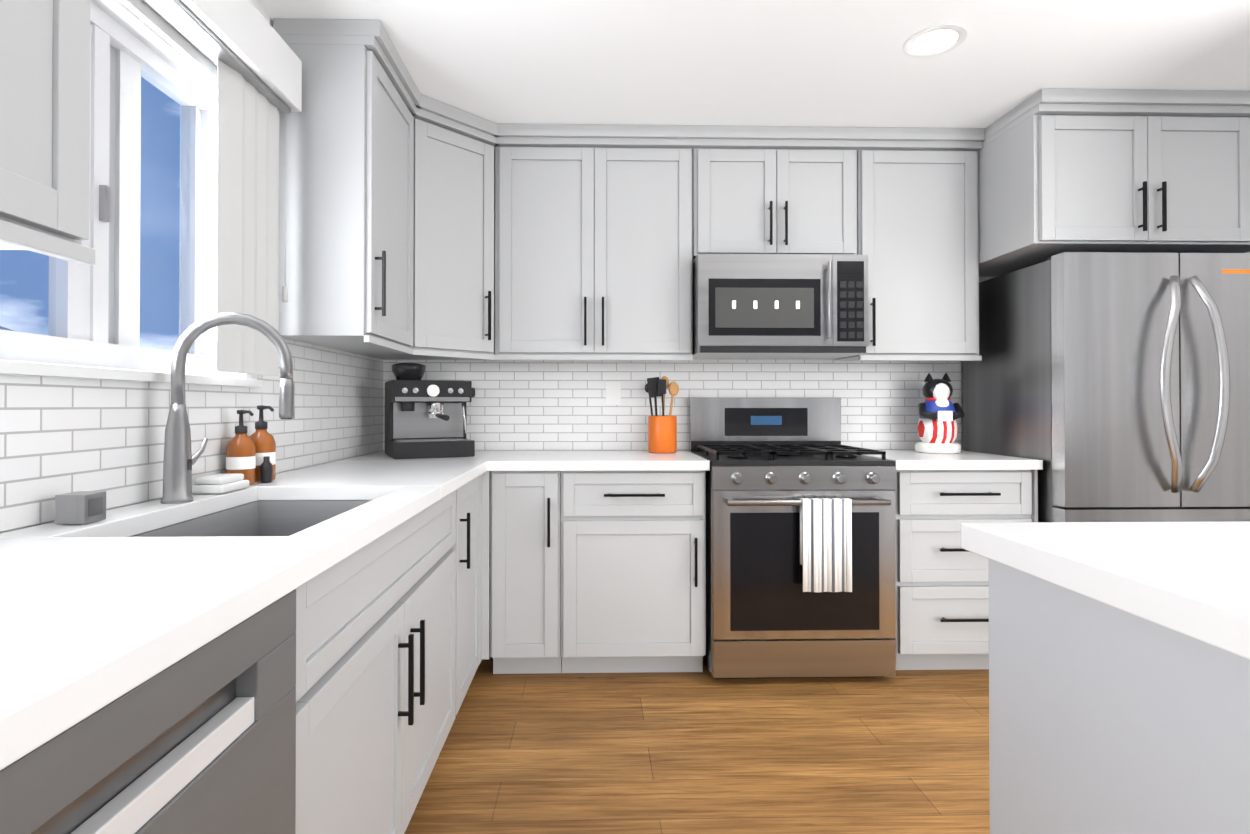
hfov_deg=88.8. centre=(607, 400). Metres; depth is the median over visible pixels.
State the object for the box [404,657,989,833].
floor
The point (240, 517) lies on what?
sink basin
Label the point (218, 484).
folded towels
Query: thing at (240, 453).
soap bottle
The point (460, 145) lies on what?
upper cabinet
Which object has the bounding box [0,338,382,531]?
wall tiles
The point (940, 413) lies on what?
cookie jar
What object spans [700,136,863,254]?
upper cabinet
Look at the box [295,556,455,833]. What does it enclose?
base cabinet
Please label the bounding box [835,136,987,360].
upper cabinet
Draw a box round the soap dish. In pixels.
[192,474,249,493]
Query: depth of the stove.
2.60 m
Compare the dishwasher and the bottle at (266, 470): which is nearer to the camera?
the dishwasher
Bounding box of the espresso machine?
[385,363,474,458]
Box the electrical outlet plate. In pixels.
[606,381,620,404]
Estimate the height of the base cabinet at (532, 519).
0.873 m
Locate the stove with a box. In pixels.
[689,398,895,678]
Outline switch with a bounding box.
[55,491,105,523]
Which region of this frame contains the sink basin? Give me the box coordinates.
[130,500,371,536]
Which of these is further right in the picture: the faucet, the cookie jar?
the cookie jar
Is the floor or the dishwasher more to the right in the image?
the floor
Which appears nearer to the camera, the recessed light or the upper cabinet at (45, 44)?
the upper cabinet at (45, 44)
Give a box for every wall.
[0,0,379,532]
[383,276,993,450]
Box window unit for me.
[0,0,301,387]
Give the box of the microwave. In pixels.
[692,254,867,359]
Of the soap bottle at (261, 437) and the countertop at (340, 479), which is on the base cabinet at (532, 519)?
the countertop at (340, 479)
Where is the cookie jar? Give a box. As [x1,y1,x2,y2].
[915,373,964,453]
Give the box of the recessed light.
[903,23,966,57]
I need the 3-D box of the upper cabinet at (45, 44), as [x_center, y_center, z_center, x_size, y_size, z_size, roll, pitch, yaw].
[-0.912,-0.721,0.675,0.318,0.993,0.539,0,0,-1]
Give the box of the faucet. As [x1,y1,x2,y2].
[160,312,294,503]
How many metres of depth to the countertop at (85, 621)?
0.74 m
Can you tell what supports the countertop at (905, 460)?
on the base cabinet at (942, 587)
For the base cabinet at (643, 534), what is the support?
on the floor
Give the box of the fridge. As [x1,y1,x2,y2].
[963,252,1249,521]
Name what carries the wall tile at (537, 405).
attached to the wall at (982, 278)
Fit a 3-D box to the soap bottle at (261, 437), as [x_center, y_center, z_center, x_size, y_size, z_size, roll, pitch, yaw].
[-1.042,0.127,1.921,0.086,0.226,0.080,0,0,-1]
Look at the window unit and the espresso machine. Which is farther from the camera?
the espresso machine
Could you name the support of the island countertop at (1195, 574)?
on the kitchen island
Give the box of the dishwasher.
[0,589,295,833]
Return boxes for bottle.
[226,410,255,484]
[249,405,275,481]
[260,456,272,482]
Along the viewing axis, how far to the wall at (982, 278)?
3.29 m
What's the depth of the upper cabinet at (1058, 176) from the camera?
2.61 m
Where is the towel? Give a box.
[800,498,851,591]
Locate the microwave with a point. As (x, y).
(780, 306)
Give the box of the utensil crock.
[645,376,678,452]
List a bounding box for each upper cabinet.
[0,0,94,263]
[274,28,423,351]
[351,86,499,359]
[480,128,699,359]
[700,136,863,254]
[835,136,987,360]
[980,100,1249,276]
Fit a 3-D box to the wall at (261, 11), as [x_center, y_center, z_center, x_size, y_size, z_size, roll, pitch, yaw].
[-1.163,-0.066,0.220,0.180,2.420,6.000,0,0,-1]
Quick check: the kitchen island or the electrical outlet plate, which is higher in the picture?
the electrical outlet plate
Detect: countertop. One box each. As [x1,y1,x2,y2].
[0,532,347,769]
[216,460,487,503]
[344,450,709,471]
[866,450,1042,471]
[961,522,1249,649]
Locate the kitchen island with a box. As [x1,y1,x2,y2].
[961,546,1249,833]
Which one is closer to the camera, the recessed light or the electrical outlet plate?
the recessed light
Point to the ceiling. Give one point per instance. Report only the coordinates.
(822, 63)
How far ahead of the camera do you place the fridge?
2.56 m
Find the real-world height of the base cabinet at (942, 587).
0.873 m
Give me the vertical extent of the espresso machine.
0.421 m
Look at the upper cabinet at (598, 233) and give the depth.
2.92 m
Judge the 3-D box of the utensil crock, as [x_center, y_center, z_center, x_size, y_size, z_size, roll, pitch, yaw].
[0.262,0.064,3.081,0.164,0.369,0.138,0,0,-1]
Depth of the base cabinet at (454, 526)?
2.25 m
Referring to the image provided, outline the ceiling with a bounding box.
[255,0,1249,127]
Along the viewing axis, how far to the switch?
1.21 m
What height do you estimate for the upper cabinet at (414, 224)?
0.993 m
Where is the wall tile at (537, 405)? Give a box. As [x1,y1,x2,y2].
[383,359,961,449]
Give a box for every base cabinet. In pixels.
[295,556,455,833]
[408,476,483,714]
[484,472,579,673]
[580,472,705,672]
[893,472,1037,669]

